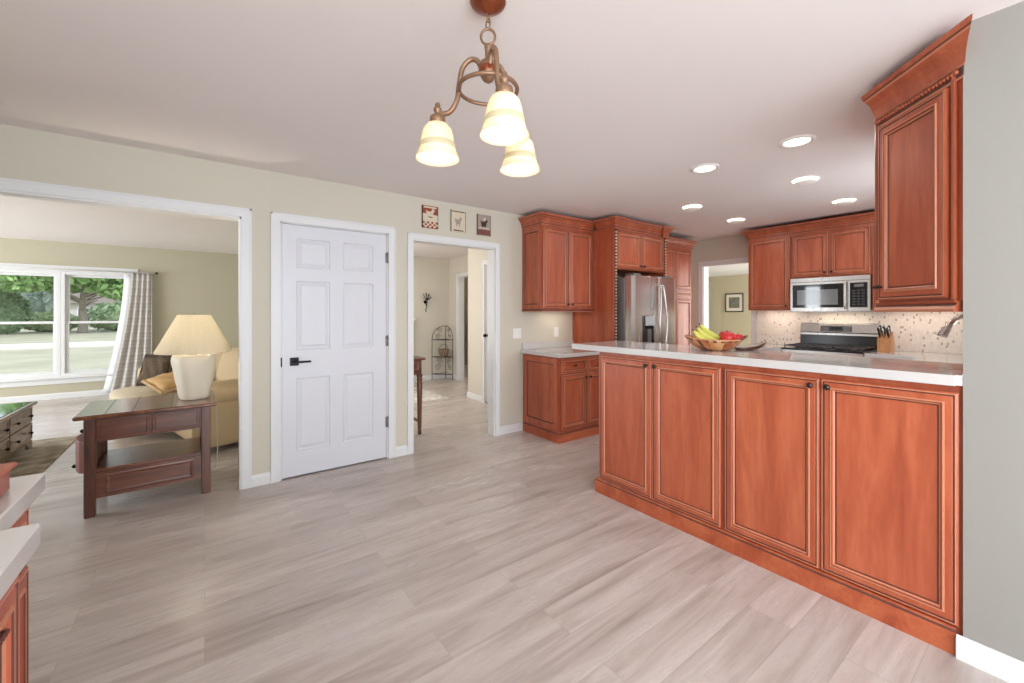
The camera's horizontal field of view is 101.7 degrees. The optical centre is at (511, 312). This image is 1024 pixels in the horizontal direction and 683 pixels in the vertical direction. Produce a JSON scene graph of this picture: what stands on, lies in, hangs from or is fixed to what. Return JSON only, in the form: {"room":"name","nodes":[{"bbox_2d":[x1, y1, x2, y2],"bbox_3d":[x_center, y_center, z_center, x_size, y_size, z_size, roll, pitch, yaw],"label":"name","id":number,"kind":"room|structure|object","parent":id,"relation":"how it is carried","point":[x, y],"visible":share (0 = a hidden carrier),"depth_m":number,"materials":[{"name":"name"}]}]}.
{"room":"kitchen","nodes":[
{"label":"kitchen","id":0,"kind":"room"},
{"bbox_2d":[0,389,109,403],"bbox_3d":[-5.997,1.286,3.823,6.880,0.088,5.530,0,0,-36],"label":"baseboard","id":1,"kind":"structure","parent":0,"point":[90,392],"depth_m":6.43,"materials":[{"name":"white wood"}]},
{"bbox_2d":[0,238,237,396],"bbox_3d":[-5.942,0.110,7.391,11.600,2.440,0.150,0,0,-36],"label":"wall","id":2,"kind":"structure","parent":0,"point":[186,282],"depth_m":7.22,"materials":[{"name":"beige paint"}]},
{"bbox_2d":[0,263,137,387],"bbox_3d":[-7.381,0.180,6.275,2.700,1.840,0.180,0,0,-36],"label":"window","id":3,"kind":"structure","parent":2,"relation":"in","point":[61,374],"depth_m":6.50,"materials":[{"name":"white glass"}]},
{"bbox_2d":[0,266,157,274],"bbox_3d":[-7.286,-0.675,6.231,3.061,0.044,0.121,0,0,-36],"label":"curtain rod","id":4,"kind":"object","parent":2,"relation":"attached to","point":[156,273],"visible":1,"depth_m":6.53,"materials":[{"name":"grey metal"}]},
{"bbox_2d":[102,273,151,392],"bbox_3d":[-6.341,0.325,6.879,0.620,1.971,0.111,0,0,-36],"label":"curtain","id":5,"kind":"object","parent":4,"relation":"hanging from","point":[133,340],"visible":0.85,"depth_m":6.91,"materials":[{"name":"white fabric"}]},
{"bbox_2d":[0,124,622,474],"bbox_3d":[-0.187,0.110,4.595,7.390,2.440,0.120,0,0,-36],"label":"wall","id":6,"kind":"structure","parent":0,"point":[26,154],"depth_m":3.25,"materials":[{"name":"paint"}]},
{"bbox_2d":[0,177,251,489],"bbox_3d":[-2.534,0.270,2.852,1.273,2.121,0.142,0,0,-36],"label":"trim","id":7,"kind":"structure","parent":6,"relation":"attached to","point":[8,187],"depth_m":3.14,"materials":[{"name":"white wood"}]},
{"bbox_2d":[270,212,395,483],"bbox_3d":[-1.480,0.271,3.554,1.004,2.119,0.022,0,0,-36],"label":"trim","id":8,"kind":"structure","parent":6,"relation":"attached to","point":[276,218],"depth_m":3.29,"materials":[{"name":"white wood"}]},
{"bbox_2d":[280,222,387,480],"bbox_3d":[-1.502,0.299,3.583,0.880,2.062,0.168,0,0,-36],"label":"door","id":9,"kind":"structure","parent":6,"relation":"in","point":[334,281],"depth_m":3.54,"materials":[{"name":"white wood"}]},
{"bbox_2d":[252,422,522,486],"bbox_3d":[-0.932,1.286,3.961,2.621,0.088,0.016,0,0,-36],"label":"baseboard","id":10,"kind":"structure","parent":6,"relation":"attached to","point":[261,479],"depth_m":3.88,"materials":[{"name":"white wood"}]},
{"bbox_2d":[422,205,437,228],"bbox_3d":[-0.799,-0.933,4.059,0.169,0.217,0.014,0,0,-36],"label":"wall plaque","id":11,"kind":"object","parent":6,"relation":"attached to","point":[429,213],"visible":1,"depth_m":4.05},
{"bbox_2d":[407,232,499,454],"bbox_3d":[-0.596,0.286,4.280,1.050,2.088,0.142,0,0,-36],"label":"trim","id":12,"kind":"structure","parent":6,"relation":"attached to","point":[493,249],"depth_m":4.42,"materials":[{"name":"white wood"}]},
{"bbox_2d":[450,209,465,232],"bbox_3d":[-0.549,-0.932,4.243,0.173,0.220,0.014,0,0,-36],"label":"wall plaque","id":13,"kind":"object","parent":6,"relation":"attached to","point":[457,218],"visible":1,"depth_m":4.23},
{"bbox_2d":[477,214,490,236],"bbox_3d":[-0.300,-0.930,4.426,0.170,0.221,0.014,0,0,-36],"label":"wall plaque","id":14,"kind":"object","parent":6,"relation":"attached to","point":[483,221],"visible":1,"depth_m":4.42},
{"bbox_2d":[513,328,520,338],"bbox_3d":[0.057,0.230,4.694,0.115,0.115,0.009,0,0,-36],"label":"light switch","id":15,"kind":"object","parent":6,"relation":"attached to","point":[516,331],"visible":1,"depth_m":4.69,"materials":[{"name":"white plastic"}]},
{"bbox_2d":[522,340,572,349],"bbox_3d":[0.438,0.378,4.967,0.798,0.076,0.019,0,0,-36],"label":"backsplash","id":16,"kind":"structure","parent":6,"relation":"attached to","point":[551,344],"depth_m":4.94,"materials":[{"name":"stone"}]},
{"bbox_2d":[554,327,558,336],"bbox_3d":[0.536,0.230,5.047,0.075,0.115,0.009,0,0,-36],"label":"outlet","id":17,"kind":"object","parent":6,"relation":"attached to","point":[556,329],"visible":1,"depth_m":5.05,"materials":[{"name":"white plastic"}]},
{"bbox_2d":[518,211,594,311],"bbox_3d":[0.529,-0.542,4.797,0.855,1.055,0.401,0,0,-36],"label":"upper cabinet","id":18,"kind":"object","parent":6,"relation":"attached to","point":[557,250],"visible":0.99,"depth_m":4.65,"materials":[{"name":"brown wood"}]},
{"bbox_2d":[414,256,448,375],"bbox_3d":[-2.550,0.110,7.760,3.100,2.440,0.120,0,0,-36],"label":"wall","id":19,"kind":"structure","parent":0,"point":[431,275],"depth_m":8.37,"materials":[{"name":"beige paint"}]},
{"bbox_2d":[423,293,430,311],"bbox_3d":[-1.697,-0.213,8.248,0.170,0.394,0.166,0,0,6],"label":"wall sconce","id":20,"kind":"object","parent":19,"relation":"attached to","point":[426,298],"visible":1,"depth_m":8.26,"materials":[{"name":"black metal"}]},
{"bbox_2d":[414,373,481,401],"bbox_3d":[-1.313,1.286,7.093,4.300,0.088,2.420,0,0,-36],"label":"baseboard","id":21,"kind":"structure","parent":19,"relation":"attached to","point":[477,397],"depth_m":8.27,"materials":[{"name":"white wood"}]},
{"bbox_2d":[449,255,467,374],"bbox_3d":[-0.635,0.110,7.792,0.120,2.440,2.100,0,0,-36],"label":"wall","id":22,"kind":"structure","parent":0,"point":[457,265],"depth_m":8.43,"materials":[{"name":"beige paint"}]},
{"bbox_2d":[456,272,467,379],"bbox_3d":[-0.757,0.275,7.938,0.142,2.110,1.000,0,0,-36],"label":"trim","id":23,"kind":"structure","parent":22,"relation":"attached to","point":[460,276],"depth_m":8.28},
{"bbox_2d":[464,277,467,365],"bbox_3d":[-0.141,0.110,9.211,0.100,2.440,3.800,0,0,-36],"label":"wall","id":24,"kind":"structure","parent":0,"point":[465,278],"depth_m":10.49,"materials":[{"name":"beige paint"}]},
{"bbox_2d":[468,248,487,395],"bbox_3d":[0.183,0.110,6.091,0.820,2.440,1.850,0,0,-36],"label":"wall","id":25,"kind":"structure","parent":0,"point":[475,256],"depth_m":6.41,"materials":[{"name":"beige paint"}]},
{"bbox_2d":[482,260,487,402],"bbox_3d":[-0.122,0.275,5.897,0.142,2.110,0.920,0,0,-36],"label":"trim","id":26,"kind":"structure","parent":25,"relation":"attached to","point":[484,262],"depth_m":6.18,"materials":[{"name":"white wood"}]},
{"bbox_2d":[483,265,487,401],"bbox_3d":[-0.170,0.305,5.856,0.123,2.030,0.780,0,0,-36],"label":"door","id":27,"kind":"structure","parent":25,"relation":"in","point":[486,334],"depth_m":6.16,"materials":[{"name":"white wood"}]},
{"bbox_2d":[1,365,1007,682],"bbox_3d":[0.316,1.390,4.207,18.500,0.120,12.800,0,0,-36],"label":"floor","id":28,"kind":"structure","parent":0,"point":[472,555],"depth_m":2.01,"materials":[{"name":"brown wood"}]},
{"bbox_2d":[0,523,39,682],"bbox_3d":[-0.676,0.873,-0.130,0.752,0.915,1.853,0,0,-36],"label":"base cabinet","id":29,"kind":"object","parent":28,"relation":"on","point":[18,545],"visible":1,"depth_m":0.74,"materials":[{"name":"brown wood"}]},
{"bbox_2d":[0,473,44,682],"bbox_3d":[-1.365,0.873,0.747,0.668,0.915,0.372,0,0,-36],"label":"base cabinet","id":30,"kind":"object","parent":28,"relation":"on","point":[23,491],"visible":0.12,"depth_m":1.01,"materials":[{"name":"brown wood"}]},
{"bbox_2d":[0,462,17,495],"bbox_3d":[-1.206,0.384,0.798,0.280,0.062,0.280,0,0,-36],"label":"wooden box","id":31,"kind":"object","parent":30,"relation":"on","point":[5,468],"visible":1,"depth_m":0.95,"materials":[{"name":"brown wood"}]},
{"bbox_2d":[4,435,77,477],"bbox_3d":[-5.036,1.324,2.886,2.515,0.010,2.220,0,0,-36],"label":"area rug","id":32,"kind":"object","parent":28,"relation":"on","point":[42,453],"visible":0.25,"depth_m":3.86,"materials":[{"name":"beige fabric"}]},
{"bbox_2d":[0,401,37,463],"bbox_3d":[-4.596,1.093,3.427,0.685,0.449,1.290,0,0,-36],"label":"storage chest","id":33,"kind":"object","parent":32,"relation":"on","point":[16,432],"visible":1,"depth_m":3.75,"materials":[{"name":"brown wood"}]},
{"bbox_2d":[72,390,216,518],"bbox_3d":[-2.679,0.995,3.083,0.782,0.671,0.615,0,0,-38],"label":"side table","id":34,"kind":"object","parent":28,"relation":"on","point":[105,472],"visible":0.99,"depth_m":2.92,"materials":[{"name":"brown wood"}]},
{"bbox_2d":[96,437,200,471],"bbox_3d":[-2.664,1.036,3.103,0.553,0.017,0.480,0,0,-38],"label":"shelf","id":35,"kind":"object","parent":34,"relation":"attached to","point":[156,454],"depth_m":3.03,"materials":[{"name":"brown wood"}]},
{"bbox_2d":[153,313,237,470],"bbox_3d":[-2.434,0.666,3.332,0.554,1.328,0.685,0,0,34],"label":"table lamp","id":36,"kind":"object","parent":34,"relation":"on","point":[192,341],"depth_m":3.13,"materials":[{"name":"fabric"}]},
{"bbox_2d":[109,346,237,447],"bbox_3d":[-3.571,0.857,4.722,2.240,0.946,1.289,0,0,39],"label":"sofa","id":37,"kind":"object","parent":28,"relation":"on","point":[224,386],"visible":0.32,"depth_m":4.05,"materials":[{"name":"fabric"}]},
{"bbox_2d":[109,386,176,399],"bbox_3d":[-3.978,0.935,4.913,0.926,0.208,1.078,0,0,39],"label":"seat cushion","id":38,"kind":"object","parent":37,"relation":"on","point":[133,391],"depth_m":4.51,"materials":[{"name":"fabric"}]},
{"bbox_2d":[136,354,171,385],"bbox_3d":[-4.156,0.673,4.863,0.392,0.371,0.174,0,0,1],"label":"throw pillow","id":39,"kind":"object","parent":37,"relation":"on","point":[153,365],"visible":0.58,"depth_m":4.83,"materials":[{"name":"brown fabric"}]},
{"bbox_2d":[141,372,176,394],"bbox_3d":[-3.713,0.746,4.588,0.421,0.202,0.444,0,0,29],"label":"throw pillow","id":40,"kind":"object","parent":37,"relation":"on","point":[162,383],"visible":0.51,"depth_m":4.45,"materials":[{"name":"yellow fabric"}]},
{"bbox_2d":[213,346,232,380],"bbox_3d":[-3.722,0.645,5.234,0.952,0.528,0.338,0,-14,39],"label":"cushion","id":41,"kind":"object","parent":37,"relation":"on","point":[218,355],"depth_m":4.91,"materials":[{"name":"fabric"}]},
{"bbox_2d":[215,347,237,380],"bbox_3d":[-3.039,0.645,4.687,0.952,0.528,0.338,0,-14,39],"label":"cushion","id":42,"kind":"object","parent":37,"relation":"on","point":[226,368],"depth_m":4.58,"materials":[{"name":"fabric"}]},
{"bbox_2d":[414,356,425,434],"bbox_3d":[-1.376,0.910,4.464,0.820,0.840,0.359,0,0,-36],"label":"console table","id":43,"kind":"object","parent":28,"relation":"on","point":[417,360],"visible":0.21,"depth_m":4.55,"materials":[{"name":"brown wood"}]},
{"bbox_2d":[414,387,447,402],"bbox_3d":[-2.085,1.325,6.413,1.850,0.010,1.200,0,0,-36],"label":"rug","id":44,"kind":"object","parent":28,"relation":"on","point":[426,395],"visible":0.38,"depth_m":6.59,"materials":[{"name":"beige fabric"}]},
{"bbox_2d":[432,326,452,379],"bbox_3d":[-1.379,0.792,8.262,0.311,1.075,0.312,0,0,-36],"label":"corner shelf","id":45,"kind":"object","parent":28,"relation":"on","point":[445,339],"visible":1,"depth_m":8.33,"materials":[{"name":"black metal"}]},
{"bbox_2d":[438,344,448,356],"bbox_3d":[-1.365,0.741,8.335,0.207,0.246,0.207,0,0,-36],"label":"basket","id":46,"kind":"object","parent":45,"relation":"on","point":[442,352],"visible":1,"depth_m":8.26,"materials":[{"name":"beige wicker"}]},
{"bbox_2d":[523,354,598,443],"bbox_3d":[0.628,0.894,4.703,0.801,0.872,0.652,0,0,-36],"label":"base cabinet","id":47,"kind":"object","parent":28,"relation":"on","point":[561,395],"visible":0.77,"depth_m":4.43,"materials":[{"name":"brown wood"}]},
{"bbox_2d":[521,340,599,357],"bbox_3d":[0.619,0.398,4.708,0.822,0.116,0.651,0,0,-36],"label":"countertop","id":48,"kind":"structure","parent":47,"relation":"on","point":[556,349],"depth_m":4.64,"materials":[{"name":"stone"}]},
{"bbox_2d":[573,215,674,342],"bbox_3d":[1.376,0.129,5.213,1.134,2.402,0.735,0,0,-36],"label":"refrigerator surround","id":49,"kind":"object","parent":28,"relation":"on","point":[622,246],"visible":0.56,"depth_m":4.88,"materials":[{"name":"brown wood"}]},
{"bbox_2d":[617,273,675,343],"bbox_3d":[1.445,0.444,5.103,0.850,1.773,0.897,0,0,-36],"label":"refrigerator","id":50,"kind":"object","parent":28,"relation":"on","point":[646,305],"visible":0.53,"depth_m":4.71,"materials":[{"name":"silver metal"}]},
{"bbox_2d":[599,352,723,528],"bbox_3d":[1.122,0.806,2.878,0.592,1.047,0.923,0,0,-36],"label":"base cabinet","id":51,"kind":"object","parent":28,"relation":"on","point":[661,420],"visible":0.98,"depth_m":2.65,"materials":[{"name":"brown wood"}]},
{"bbox_2d":[595,477,956,655],"bbox_3d":[1.393,1.277,2.529,0.556,0.106,1.857,0,0,-36],"label":"plinth","id":52,"kind":"object","parent":51,"relation":"attached to","point":[938,633],"visible":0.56,"depth_m":2.03,"materials":[{"name":"brown wood"}]},
{"bbox_2d":[666,236,697,344],"bbox_3d":[2.138,0.144,5.948,1.097,2.372,0.455,0,0,-36],"label":"pantry cabinet","id":53,"kind":"object","parent":28,"relation":"on","point":[678,252],"visible":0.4,"depth_m":5.94,"materials":[{"name":"brown wood"}]},
{"bbox_2d":[781,322,879,356],"bbox_3d":[3.631,0.714,4.784,0.704,1.192,0.760,0,0,-36],"label":"gas range","id":54,"kind":"object","parent":28,"relation":"on","point":[844,339],"visible":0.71,"depth_m":4.84,"materials":[{"name":"silver metal"}]},
{"bbox_2d":[781,346,876,353],"bbox_3d":[3.626,0.415,4.781,0.570,0.020,0.760,0,0,-36],"label":"cooktop","id":55,"kind":"object","parent":54,"relation":"in","point":[799,349],"depth_m":4.63,"materials":[{"name":"black metal"}]},
{"bbox_2d":[724,364,962,635],"bbox_3d":[1.671,0.806,2.134,0.592,1.047,0.923,0,0,-36],"label":"base cabinet","id":56,"kind":"object","parent":28,"relation":"on","point":[858,481],"visible":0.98,"depth_m":1.88,"materials":[{"name":"brown wood"}]},
{"bbox_2d":[572,341,962,385],"bbox_3d":[1.321,0.261,2.607,0.584,0.042,2.105,0,0,-36],"label":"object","id":57,"kind":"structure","parent":56,"relation":"on","point":[928,372],"depth_m":2.14,"materials":[{"name":"stone"}]},
{"bbox_2d":[684,335,747,350],"bbox_3d":[1.316,0.190,2.700,0.373,0.100,0.250,0,0,26],"label":"fruit bowl","id":58,"kind":"object","parent":57,"relation":"on","point":[704,344],"visible":0.92,"depth_m":2.62,"materials":[{"name":"brown wicker"}]},
{"bbox_2d":[692,329,706,338],"bbox_3d":[1.239,0.162,2.682,0.155,0.120,0.039,0,0,14],"label":"banana","id":59,"kind":"object","parent":58,"relation":"in","point":[696,333],"visible":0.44,"depth_m":2.68,"materials":[{"name":"yellow food"}]},
{"bbox_2d":[695,326,716,339],"bbox_3d":[1.274,0.144,2.710,0.155,0.120,0.039,0,0,24],"label":"banana","id":60,"kind":"object","parent":58,"relation":"in","point":[699,330],"visible":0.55,"depth_m":2.70,"materials":[{"name":"yellow food"}]},
{"bbox_2d":[699,323,719,339],"bbox_3d":[1.310,0.126,2.741,0.155,0.120,0.039,0,0,34],"label":"banana","id":61,"kind":"object","parent":58,"relation":"in","point":[702,327],"visible":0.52,"depth_m":2.73,"materials":[{"name":"yellow food"}]},
{"bbox_2d":[720,331,735,339],"bbox_3d":[1.359,0.156,2.626,0.092,0.089,0.092,0,0,27],"label":"apple","id":62,"kind":"object","parent":58,"relation":"in","point":[727,335],"visible":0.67,"depth_m":2.59,"materials":[{"name":"red food"}]},
{"bbox_2d":[735,334,743,339],"bbox_3d":[1.436,0.157,2.651,0.064,0.062,0.064,0,0,-1],"label":"apple","id":63,"kind":"object","parent":58,"relation":"in","point":[738,336],"visible":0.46,"depth_m":2.63,"materials":[{"name":"red food"}]},
{"bbox_2d":[734,341,766,349],"bbox_3d":[1.542,0.210,2.704,0.200,0.059,0.095,0,0,14],"label":"wooden tray","id":64,"kind":"object","parent":57,"relation":"on","point":[763,344],"visible":0.94,"depth_m":2.68,"materials":[{"name":"brown wood"}]},
{"bbox_3d":[3.277,0.894,5.320,0.652,0.872,0.520,0,0,-36],"label":"base cabinet","id":65,"kind":"object","parent":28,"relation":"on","visible":0},
{"bbox_2d":[736,343,788,350],"bbox_3d":[3.273,0.436,5.333,0.636,0.040,0.536,0,0,-36],"label":"countertop","id":66,"kind":"structure","parent":65,"relation":"on","point":[769,347],"depth_m":5.18,"materials":[{"name":"stone"}]},
{"bbox_3d":[3.048,0.894,2.986,2.550,0.872,0.638,0,0,-36],"label":"base cabinet","id":67,"kind":"object","parent":28,"relation":"on","visible":0},
{"bbox_2d":[864,351,962,363],"bbox_3d":[3.167,0.436,3.310,3.206,0.040,1.044,0,0,-36],"label":"countertop","id":68,"kind":"structure","parent":67,"relation":"on","point":[904,355],"depth_m":4.08,"materials":[{"name":"stone"}]},
{"bbox_2d":[877,325,894,351],"bbox_3d":[4.004,0.272,4.471,0.248,0.288,0.110,0,0,-36],"label":"knife block","id":69,"kind":"object","parent":68,"relation":"on","point":[885,340],"visible":0.99,"depth_m":4.43,"materials":[{"name":"brown wood"}]},
{"bbox_2d":[937,314,962,337],"bbox_3d":[2.773,0.209,2.562,0.121,0.413,0.222,0,0,-36],"label":"faucet","id":70,"kind":"object","parent":68,"relation":"on","point":[944,332],"visible":0.21,"depth_m":2.58,"materials":[{"name":"silver metal"}]},
{"bbox_2d":[0,0,1023,258],"bbox_3d":[-1.870,-1.170,2.597,12.470,0.120,12.800,0,0,-36],"label":"ceiling","id":71,"kind":"structure","parent":0,"point":[620,100],"depth_m":2.09,"materials":[{"name":"paint"}]},
{"bbox_2d":[415,0,539,176],"bbox_3d":[-0.053,-0.832,1.473,0.471,0.555,0.460,0,0,-36],"label":"chandelier","id":72,"kind":"object","parent":71,"relation":"hanging from","point":[504,124],"visible":1,"depth_m":1.45,"materials":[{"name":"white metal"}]},
{"bbox_2d":[430,102,444,121],"bbox_3d":[-0.268,-0.719,1.502,0.056,0.078,0.056,0,0,-36],"label":"socket","id":73,"kind":"object","parent":72,"relation":"attached to","point":[439,116],"depth_m":1.48,"materials":[{"name":"brown metal"}]},
{"bbox_2d":[495,71,512,92],"bbox_3d":[-0.024,-0.719,1.306,0.056,0.078,0.056,0,0,-36],"label":"socket","id":74,"kind":"object","parent":72,"relation":"attached to","point":[504,87],"depth_m":1.29,"materials":[{"name":"brown metal"}]},
{"bbox_2d":[683,205,701,210],"bbox_3d":[1.885,-1.095,4.367,0.184,0.028,0.184,0,0,-36],"label":"recessed light","id":75,"kind":"object","parent":71,"relation":"in","point":[692,207],"visible":1,"depth_m":4.33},
{"bbox_2d":[691,163,719,172],"bbox_3d":[1.477,-1.103,3.192,0.204,0.012,0.204,0,0,-36],"label":"recessed light","id":76,"kind":"object","parent":71,"relation":"in","point":[709,167],"visible":1,"depth_m":3.19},
{"bbox_2d":[728,218,744,223],"bbox_3d":[2.674,-1.095,4.977,0.184,0.028,0.184,0,0,-36],"label":"recessed light","id":77,"kind":"object","parent":71,"relation":"in","point":[731,221],"visible":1,"depth_m":4.94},
{"bbox_2d":[778,134,815,147],"bbox_3d":[1.839,-1.103,2.691,0.204,0.012,0.204,0,0,-36],"label":"recessed light","id":78,"kind":"object","parent":71,"relation":"in","point":[799,140],"visible":1,"depth_m":2.69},
{"bbox_2d":[792,176,818,185],"bbox_3d":[2.446,-1.095,3.480,0.184,0.028,0.184,0,0,-36],"label":"recessed light","id":79,"kind":"object","parent":71,"relation":"in","point":[803,182],"visible":1,"depth_m":3.46,"materials":[{"name":"white"}]},
{"bbox_2d":[832,199,855,205],"bbox_3d":[3.290,-1.095,4.133,0.184,0.028,0.184,0,0,-36],"label":"recessed light","id":80,"kind":"object","parent":71,"relation":"in","point":[845,201],"visible":1,"depth_m":4.11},
{"bbox_2d":[709,264,747,276],"bbox_3d":[4.613,-0.900,7.622,3.930,0.120,6.200,0,0,-36],"label":"ceiling","id":81,"kind":"structure","parent":0,"point":[740,269],"depth_m":8.24,"materials":[{"name":"white paint"}]},
{"bbox_2d":[709,274,750,344],"bbox_3d":[5.680,0.245,8.408,0.120,2.170,6.200,0,0,-36],"label":"wall","id":82,"kind":"structure","parent":0,"point":[720,320],"depth_m":9.39,"materials":[{"name":"beige paint"}]},
{"bbox_2d":[725,293,743,311],"bbox_3d":[4.945,-0.230,9.282,0.025,0.410,0.390,0,0,-36],"label":"framed picture","id":83,"kind":"object","parent":82,"relation":"attached to","point":[734,302],"visible":1,"depth_m":9.27},
{"bbox_2d":[729,297,738,307],"bbox_3d":[4.943,-0.230,9.281,0.001,0.240,0.230,0,0,-36],"label":"print","id":84,"kind":"object","parent":83,"relation":"attached to","point":[733,301],"depth_m":9.28},
{"bbox_3d":[4.441,0.020,9.992,0.104,1.520,0.620,0,0,-36],"label":"window","id":85,"kind":"structure","parent":82,"relation":"in","visible":0},
{"bbox_2d":[709,282,709,329],"bbox_3d":[4.548,0.290,9.719,0.055,2.020,0.134,0,0,-36],"label":"curtain","id":86,"kind":"object","parent":85,"relation":"hanging from","point":[709,282],"visible":0.1,"depth_m":9.67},
{"bbox_2d":[691,234,962,354],"bbox_3d":[3.802,0.110,5.293,0.140,2.440,3.728,0,0,-36],"label":"wall","id":87,"kind":"structure","parent":0,"point":[732,247],"depth_m":6.29,"materials":[{"name":"paint"}]},
{"bbox_2d":[698,257,756,343],"bbox_3d":[3.177,0.275,6.122,0.162,2.110,0.830,0,0,-36],"label":"trim","id":88,"kind":"structure","parent":87,"relation":"attached to","point":[703,267],"depth_m":6.37,"materials":[{"name":"white wood"}]},
{"bbox_2d":[761,328,769,333],"bbox_3d":[3.433,0.245,5.647,0.009,0.075,0.120,0,0,-36],"label":"outlet","id":89,"kind":"object","parent":87,"relation":"attached to","point":[763,330],"visible":1,"depth_m":5.65,"materials":[{"name":"beige plastic"}]},
{"bbox_2d":[741,225,790,309],"bbox_3d":[3.358,-0.552,5.398,0.445,1.035,0.562,0,0,-36],"label":"upper cabinet","id":90,"kind":"object","parent":87,"relation":"attached to","point":[769,249],"visible":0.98,"depth_m":5.26,"materials":[{"name":"brown wood"}]},
{"bbox_2d":[773,328,782,333],"bbox_3d":[3.525,0.242,5.522,0.009,0.075,0.120,0,0,-36],"label":"outlet","id":91,"kind":"object","parent":87,"relation":"attached to","point":[775,330],"visible":1,"depth_m":5.52,"materials":[{"name":"beige plastic"}]},
{"bbox_2d":[789,212,871,278],"bbox_3d":[3.752,-0.743,4.863,0.445,0.655,0.765,0,0,-36],"label":"upper cabinet","id":92,"kind":"object","parent":87,"relation":"attached to","point":[837,246],"visible":0.99,"depth_m":4.72,"materials":[{"name":"brown wood"}]},
{"bbox_2d":[790,274,873,311],"bbox_3d":[3.739,-0.213,4.853,0.453,0.398,0.757,0,0,-36],"label":"microwave","id":93,"kind":"object","parent":87,"relation":"attached to","point":[853,293],"visible":1,"depth_m":4.71,"materials":[{"name":"silver metal"}]},
{"bbox_2d":[757,310,962,353],"bbox_3d":[4.074,0.022,4.794,0.012,0.785,2.358,0,0,-36],"label":"backsplash","id":94,"kind":"structure","parent":87,"relation":"attached to","point":[912,331],"depth_m":4.59,"materials":[{"name":"tile"}]},
{"bbox_2d":[870,211,878,309],"bbox_3d":[4.184,-0.552,4.277,0.445,1.035,0.690,0,0,-36],"label":"upper cabinet","id":95,"kind":"object","parent":87,"relation":"attached to","point":[874,301],"visible":0.06,"depth_m":4.44,"materials":[{"name":"brown wood"}]},
{"bbox_2d":[963,1,1023,661],"bbox_3d":[2.748,0.110,0.324,0.120,2.440,3.262,0,0,-36],"label":"wall","id":96,"kind":"structure","parent":0,"point":[993,77],"depth_m":1.54,"materials":[{"name":"beige paint"}]},
{"bbox_2d":[956,634,1023,682],"bbox_3d":[2.688,1.286,0.291,0.016,0.088,3.279,0,0,-36],"label":"baseboard","id":97,"kind":"structure","parent":96,"relation":"attached to","point":[1009,669],"depth_m":1.54,"materials":[{"name":"white wood"}]},
{"bbox_3d":[3.340,0.110,2.712,3.665,2.440,0.120,0,0,-36],"label":"wall","id":98,"kind":"structure","parent":0,"visible":0},
{"bbox_2d":[875,120,877,299],"bbox_3d":[2.271,-0.525,2.213,0.918,0.950,0.342,0,0,-36],"label":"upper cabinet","id":99,"kind":"object","parent":98,"relation":"attached to","point":[876,129],"visible":0.11,"depth_m":2.07,"materials":[{"name":"brown wood"}]},
{"bbox_2d":[861,13,972,311],"bbox_3d":[1.840,-0.538,1.761,0.304,1.067,0.595,0,0,9],"label":"upper cabinet","id":100,"kind":"object","parent":98,"relation":"attached to","point":[917,109],"visible":1,"depth_m":1.78,"materials":[{"name":"brown wood"}]},
{"label":"outside","id":101,"kind":"structure","parent":0,"visible":0},
{"bbox_2d":[0,327,116,373],"bbox_3d":[-74.452,1.830,50.477,180.000,0.200,150.400,0,0,-36],"label":"lawn","id":102,"kind":"structure","parent":101,"point":[13,360],"depth_m":17.81,"materials":[{"name":"green plant"}]},
{"bbox_2d":[0,290,32,333],"bbox_3d":[-41.543,-0.060,33.960,3.432,3.929,2.822,0,0,-36],"label":"bush","id":103,"kind":"object","parent":102,"relation":"on","point":[13,308],"visible":0.95,"depth_m":33.90,"materials":[{"name":"green plant"}]},
{"bbox_2d":[0,283,78,313],"bbox_3d":[-83.357,-4.934,67.636,20.581,14.800,10.912,0,0,-36],"label":"trees","id":104,"kind":"object","parent":102,"relation":"on","point":[40,301],"visible":0.11,"depth_m":68.58,"materials":[{"name":"green plant"}]},
{"bbox_2d":[23,310,78,331],"bbox_3d":[-42.397,0.821,38.374,4.213,2.162,3.022,0,0,-36],"label":"bush","id":105,"kind":"object","parent":102,"relation":"on","point":[37,316],"visible":0.52,"depth_m":37.49,"materials":[{"name":"green plant"}]},
{"bbox_2d":[0,275,123,332],"bbox_3d":[-36.901,-3.084,36.133,11.927,9.860,9.248,0,0,-36],"label":"tree","id":106,"kind":"object","parent":102,"relation":"on","point":[101,287],"visible":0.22,"depth_m":35.21,"materials":[{"name":"green plant"}]},
{"bbox_2d":[70,285,121,326],"bbox_3d":[-52.304,-0.970,58.349,14.000,5.400,9.000,0,0,-36],"label":"house","id":107,"kind":"structure","parent":102,"relation":"on","point":[74,306],"depth_m":52.76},
{"bbox_2d":[88,312,119,330],"bbox_3d":[-38.356,0.901,41.257,5.353,2.054,3.012,0,0,-36],"label":"bush","id":108,"kind":"object","parent":102,"relation":"on","point":[112,316],"visible":0.35,"depth_m":39.98,"materials":[{"name":"green plant"}]},
{"bbox_2d":[87,302,121,320],"bbox_3d":[-41.373,0.292,44.058,5.349,3.192,3.330,0,0,-36],"label":"bush","id":109,"kind":"object","parent":102,"relation":"on","point":[115,307],"visible":0.19,"depth_m":42.75,"materials":[{"name":"green plant"}]},
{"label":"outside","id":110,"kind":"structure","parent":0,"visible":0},
{"bbox_2d":[0,341,114,349],"bbox_3d":[-43.282,1.715,8.170,180.000,0.030,4.500,0,0,-36],"label":"sidewalk","id":111,"kind":"structure","parent":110,"point":[104,343],"depth_m":21.81,"materials":[{"name":"concrete"}]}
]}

